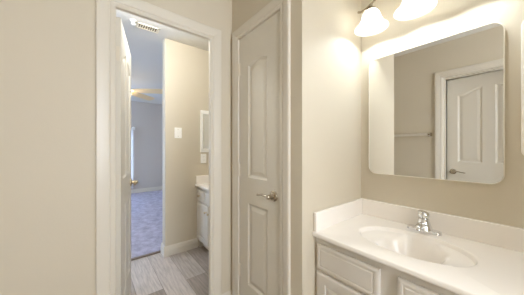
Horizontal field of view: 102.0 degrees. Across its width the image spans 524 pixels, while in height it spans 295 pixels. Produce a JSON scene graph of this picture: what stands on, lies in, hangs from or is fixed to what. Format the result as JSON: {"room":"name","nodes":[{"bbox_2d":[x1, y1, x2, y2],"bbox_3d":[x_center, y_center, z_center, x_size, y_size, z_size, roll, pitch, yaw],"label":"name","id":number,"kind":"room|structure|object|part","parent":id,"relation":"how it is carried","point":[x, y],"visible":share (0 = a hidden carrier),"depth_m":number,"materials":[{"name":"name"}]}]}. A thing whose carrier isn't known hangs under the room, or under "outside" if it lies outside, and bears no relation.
{"room":"bathroom","nodes":[
{"label":"bathroom","id":0,"kind":"room"},
{"bbox_2d":[0,0,231,294],"bbox_3d":[-0.643,-0.003,1.399,2.340,2.485,0.120,0,0,-39],"label":"wall","id":1,"kind":"structure","parent":0,"point":[48,47],"depth_m":1.03,"materials":[{"name":"beige paint"}]},
{"bbox_2d":[116,17,137,294],"bbox_3d":[-1.015,0.217,1.560,0.155,2.022,0.616,0,0,-27],"label":"door","id":2,"kind":"structure","parent":1,"relation":"in","point":[124,182],"depth_m":1.43,"materials":[{"name":"white wood"}]},
{"bbox_2d":[96,0,220,294],"bbox_3d":[-0.620,0.156,1.418,0.776,2.168,0.156,0,0,-39],"label":"door frame","id":3,"kind":"structure","parent":1,"relation":"attached to","point":[105,9],"depth_m":1.16,"materials":[{"name":"white wood"}]},
{"bbox_2d":[222,290,231,294],"bbox_3d":[-0.688,1.173,1.276,1.177,0.135,0.016,0,0,-39],"label":"baseboard","id":4,"kind":"structure","parent":1,"relation":"attached to","point":[230,291],"depth_m":1.62,"materials":[{"name":"white wood"}]},
{"bbox_2d":[131,101,161,188],"bbox_3d":[-4.071,-0.003,5.260,5.000,2.485,0.100,0,0,-39],"label":"wall","id":5,"kind":"structure","parent":0,"point":[146,118],"depth_m":5.90,"materials":[{"name":"beige paint"}]},
{"bbox_2d":[131,127,134,187],"bbox_3d":[-3.978,0.264,5.191,1.520,1.632,0.122,0,0,-39],"label":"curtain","id":6,"kind":"object","parent":5,"relation":"hanging from","point":[132,128],"visible":0.23,"depth_m":5.59,"materials":[{"name":"white fabric"}]},
{"bbox_3d":[-3.585,0.290,5.479,0.443,1.580,0.038,0,0,-39],"label":"panel","id":7,"kind":"part","parent":6,"relation":"part of","materials":[{"name":"white fabric"}]},
{"bbox_2d":[131,190,161,257],"bbox_3d":[-2.829,1.263,3.704,5.000,0.074,3.880,0,0,-39],"label":"carpet","id":8,"kind":"object","parent":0,"point":[146,207],"visible":0.02,"depth_m":3.47,"materials":[{"name":"grey carpet"}]},
{"bbox_2d":[116,9,208,103],"bbox_3d":[-1.497,-1.285,2.036,5.200,0.080,8.350,0,0,-39],"label":"ceiling","id":9,"kind":"structure","parent":0,"point":[145,47],"depth_m":2.64,"materials":[{"name":"white paint"}]},
{"bbox_2d":[130,19,136,25],"bbox_3d":[-1.264,-1.222,2.079,0.060,0.047,0.060,0,0,-39],"label":"sprinkler","id":10,"kind":"object","parent":9,"relation":"attached to","point":[133,21],"visible":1,"depth_m":2.07,"materials":[{"name":"white plastic"}]},
{"bbox_2d":[131,89,161,99],"bbox_3d":[-2.429,-1.051,3.628,1.340,0.388,1.370,0,0,-39],"label":"ceiling fan","id":11,"kind":"object","parent":9,"relation":"hanging from","point":[137,92],"visible":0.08,"depth_m":3.75,"materials":[{"name":"white wood"}]},
{"bbox_3d":[-2.305,-0.987,4.103,0.155,0.050,0.550,0,0,12],"label":"blade","id":12,"kind":"part","parent":11,"relation":"part of","materials":[{"name":"brown wood"}]},
{"bbox_3d":[-1.956,-0.987,3.714,0.550,0.050,0.155,0,0,-6],"label":"blade","id":13,"kind":"part","parent":11,"relation":"part of","materials":[{"name":"brown wood"}]},
{"bbox_2d":[135,22,159,33],"bbox_3d":[-1.188,-1.239,2.200,0.216,0.011,0.104,0,0,-39],"label":"ceiling vent","id":14,"kind":"object","parent":9,"relation":"in","point":[138,24],"visible":0.98,"depth_m":2.20,"materials":[{"name":"white metal"}]},
{"bbox_2d":[130,246,208,294],"bbox_3d":[-0.295,1.270,0.449,3.300,0.060,4.370,0,0,-39],"label":"floor","id":15,"kind":"structure","parent":0,"point":[186,272],"depth_m":2.07,"materials":[{"name":"grey wood"}]},
{"bbox_2d":[131,250,160,260],"bbox_3d":[-1.659,1.232,2.152,1.192,0.017,0.035,0,0,-39],"label":"floor strip","id":16,"kind":"object","parent":15,"relation":"on","point":[159,251],"depth_m":2.41,"materials":[{"name":"brown"}]},
{"bbox_2d":[197,187,208,249],"bbox_3d":[-0.320,0.861,2.412,0.568,0.759,0.969,0,0,-39],"label":"vanity cabinet","id":17,"kind":"object","parent":15,"relation":"on","point":[202,195],"visible":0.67,"depth_m":2.48,"materials":[{"name":"white wood"}]},
{"bbox_3d":[-0.736,0.580,2.543,0.019,0.136,0.203,0,0,-39],"label":"drawer","id":18,"kind":"part","parent":17,"relation":"part of","materials":[{"name":"white wood"}]},
{"bbox_2d":[195,175,208,190],"bbox_3d":[-0.309,0.466,2.414,0.549,0.227,0.979,0,0,-39],"label":"countertop","id":19,"kind":"structure","parent":17,"relation":"on","point":[202,181],"depth_m":2.64,"materials":[{"name":"stone"}]},
{"bbox_3d":[-0.436,0.580,2.167,0.019,0.136,0.699,0,0,-39],"label":"drawer","id":20,"kind":"part","parent":17,"relation":"part of","materials":[{"name":"white wood"}]},
{"bbox_2d":[316,237,457,294],"bbox_3d":[0.720,0.861,1.031,0.526,0.759,0.741,0,0,-39],"label":"vanity cabinet","id":21,"kind":"object","parent":15,"relation":"on","point":[339,271],"visible":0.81,"depth_m":0.97,"materials":[{"name":"white wood"}]},
{"bbox_3d":[0.400,0.894,1.025,0.019,0.456,0.321,0,0,-39],"label":"door","id":22,"kind":"part","parent":21,"relation":"part of","materials":[{"name":"white wood"}]},
{"bbox_3d":[0.400,0.584,1.025,0.019,0.136,0.321,0,0,-39],"label":"drawer","id":23,"kind":"part","parent":21,"relation":"part of","materials":[{"name":"white wood"}]},
{"bbox_2d":[312,198,523,294],"bbox_3d":[0.716,0.467,1.022,0.544,0.230,0.749,0,0,-39],"label":"countertop","id":24,"kind":"structure","parent":21,"relation":"on","point":[470,256],"depth_m":1.00,"materials":[{"name":"stone"}]},
{"bbox_2d":[407,210,441,235],"bbox_3d":[0.852,0.391,1.143,0.154,0.126,0.140,0,0,-6],"label":"faucet","id":25,"kind":"object","parent":24,"relation":"on","point":[423,225],"visible":1,"depth_m":1.12,"materials":[{"name":"silver metal"}]},
{"bbox_3d":[0.829,0.412,1.109,0.115,0.039,0.038,0,0,-39],"label":"spout","id":26,"kind":"part","parent":25,"relation":"part of","materials":[{"name":"silver metal"}]},
{"bbox_3d":[0.856,0.354,1.131,0.101,0.052,0.054,0,0,-39],"label":"handle","id":27,"kind":"part","parent":25,"relation":"part of","materials":[{"name":"silver metal"}]},
{"bbox_3d":[0.874,0.445,1.146,0.051,0.018,0.155,0,0,-39],"label":"plate","id":28,"kind":"part","parent":25,"relation":"part of","materials":[{"name":"silver metal"}]},
{"bbox_3d":[0.643,0.584,0.722,0.019,0.136,0.322,0,0,-39],"label":"drawer","id":29,"kind":"part","parent":21,"relation":"part of","materials":[{"name":"white wood"}]},
{"bbox_2d":[162,38,208,245],"bbox_3d":[-0.788,-0.003,2.736,0.898,2.485,0.120,0,0,-39],"label":"wall","id":30,"kind":"structure","parent":0,"point":[185,68],"depth_m":2.53,"materials":[{"name":"beige paint"}]},
{"bbox_2d":[131,186,197,256],"bbox_3d":[-2.777,1.180,3.639,5.000,0.120,4.046,0,0,-39],"label":"baseboard","id":31,"kind":"structure","parent":30,"relation":"attached to","point":[166,251],"depth_m":2.53,"materials":[{"name":"white wood"}]},
{"bbox_2d":[174,127,181,137],"bbox_3d":[-0.985,-0.172,2.492,0.082,0.124,0.016,0,0,-39],"label":"light switch","id":32,"kind":"object","parent":30,"relation":"attached to","point":[177,131],"visible":1,"depth_m":2.49,"materials":[{"name":"white plastic"}]},
{"bbox_2d":[201,154,205,162],"bbox_3d":[-0.741,0.140,2.692,0.075,0.118,0.008,0,0,-39],"label":"wall outlet","id":33,"kind":"object","parent":30,"relation":"attached to","point":[203,156],"visible":1,"depth_m":2.69,"materials":[{"name":"white plastic"}]},
{"bbox_2d":[200,110,208,151],"bbox_3d":[-0.617,-0.205,2.784,0.400,0.530,0.018,0,0,-39],"label":"upper cabinet","id":34,"kind":"object","parent":30,"relation":"attached to","point":[204,115],"visible":0.47,"depth_m":2.69,"materials":[{"name":"white wood"}]},
{"bbox_2d":[203,114,208,148],"bbox_3d":[-0.617,-0.205,2.784,0.330,0.440,0.003,0,0,-39],"label":"mirror","id":35,"kind":"object","parent":34,"relation":"attached to","point":[205,116],"depth_m":2.70,"materials":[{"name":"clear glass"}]},
{"bbox_2d":[232,0,313,294],"bbox_3d":[0.026,-0.003,1.405,0.100,2.485,0.707,0,0,-39],"label":"wall","id":36,"kind":"structure","parent":0,"point":[302,11],"depth_m":1.13,"materials":[{"name":"beige paint"}]},
{"bbox_2d":[238,11,279,294],"bbox_3d":[-0.041,0.217,1.390,0.095,2.022,0.446,0,0,-39],"label":"door","id":37,"kind":"structure","parent":36,"relation":"in","point":[259,66],"depth_m":1.38,"materials":[{"name":"white wood"}]},
{"bbox_3d":[0.050,0.291,1.251,0.057,0.066,0.066,0,0,-39],"label":"handle","id":38,"kind":"part","parent":37,"relation":"part of","materials":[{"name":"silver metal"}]},
{"bbox_2d":[232,0,290,294],"bbox_3d":[0.002,0.184,1.420,0.118,2.112,0.597,0,0,-39],"label":"door frame","id":39,"kind":"structure","parent":36,"relation":"attached to","point":[284,6],"depth_m":1.21,"materials":[{"name":"white wood"}]},
{"bbox_2d":[314,0,360,294],"bbox_3d":[0.459,-0.003,1.362,0.523,2.485,0.100,0,0,-39],"label":"wall","id":40,"kind":"structure","parent":0,"point":[337,49],"depth_m":1.29,"materials":[{"name":"beige paint"}]},
{"bbox_2d":[361,0,523,227],"bbox_3d":[1.255,-0.003,0.864,0.100,2.485,3.085,0,0,-39],"label":"wall","id":41,"kind":"structure","parent":0,"point":[502,202],"depth_m":1.10,"materials":[{"name":"beige paint"}]},
{"bbox_2d":[354,0,388,36],"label":"vanity light","id":42,"kind":"object","parent":41,"relation":"attached to","point":[373,22],"depth_m":1.29,"materials":[{"name":"white glass"}]},
{"bbox_3d":[0.846,-0.878,1.146,0.147,0.080,0.605,0,0,-39],"label":"arm","id":43,"kind":"part","parent":42,"relation":"part of","materials":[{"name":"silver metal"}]},
{"bbox_3d":[0.657,-0.771,1.277,0.188,0.111,0.188,0,0,-39],"label":"lamp shade","id":44,"kind":"part","parent":42,"relation":"part of","materials":[{"name":"white glass"}]},
{"bbox_2d":[393,0,437,20],"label":"vanity light","id":45,"kind":"object","parent":41,"relation":"attached to","point":[408,9],"depth_m":1.15,"materials":[{"name":"white glass"}]},
{"bbox_3d":[0.794,-0.771,1.105,0.188,0.111,0.188,0,0,-39],"label":"lamp shade","id":46,"kind":"part","parent":45,"relation":"part of","materials":[{"name":"white glass"}]},
{"bbox_2d":[369,22,504,183],"bbox_3d":[0.912,-0.205,1.196,0.020,0.754,0.604,0,0,-39],"label":"wall mirror","id":47,"kind":"object","parent":41,"relation":"attached to","point":[437,107],"visible":1,"depth_m":1.12,"materials":[{"name":"white mirror"}]},
{"bbox_2d":[360,198,523,252],"bbox_3d":[0.920,0.404,1.186,0.020,0.104,0.749,0,0,-39],"label":"backsplash","id":48,"kind":"structure","parent":41,"relation":"attached to","point":[499,235],"depth_m":1.07,"materials":[{"name":"stone"}]},
{"bbox_2d":[521,21,523,154],"bbox_3d":[1.248,-0.258,0.777,0.017,0.605,0.378,0,0,-39],"label":"medicine cabinet","id":49,"kind":"object","parent":41,"relation":"attached to","point":[522,24],"visible":1,"depth_m":0.92,"materials":[{"name":"white mirror"}]}
]}

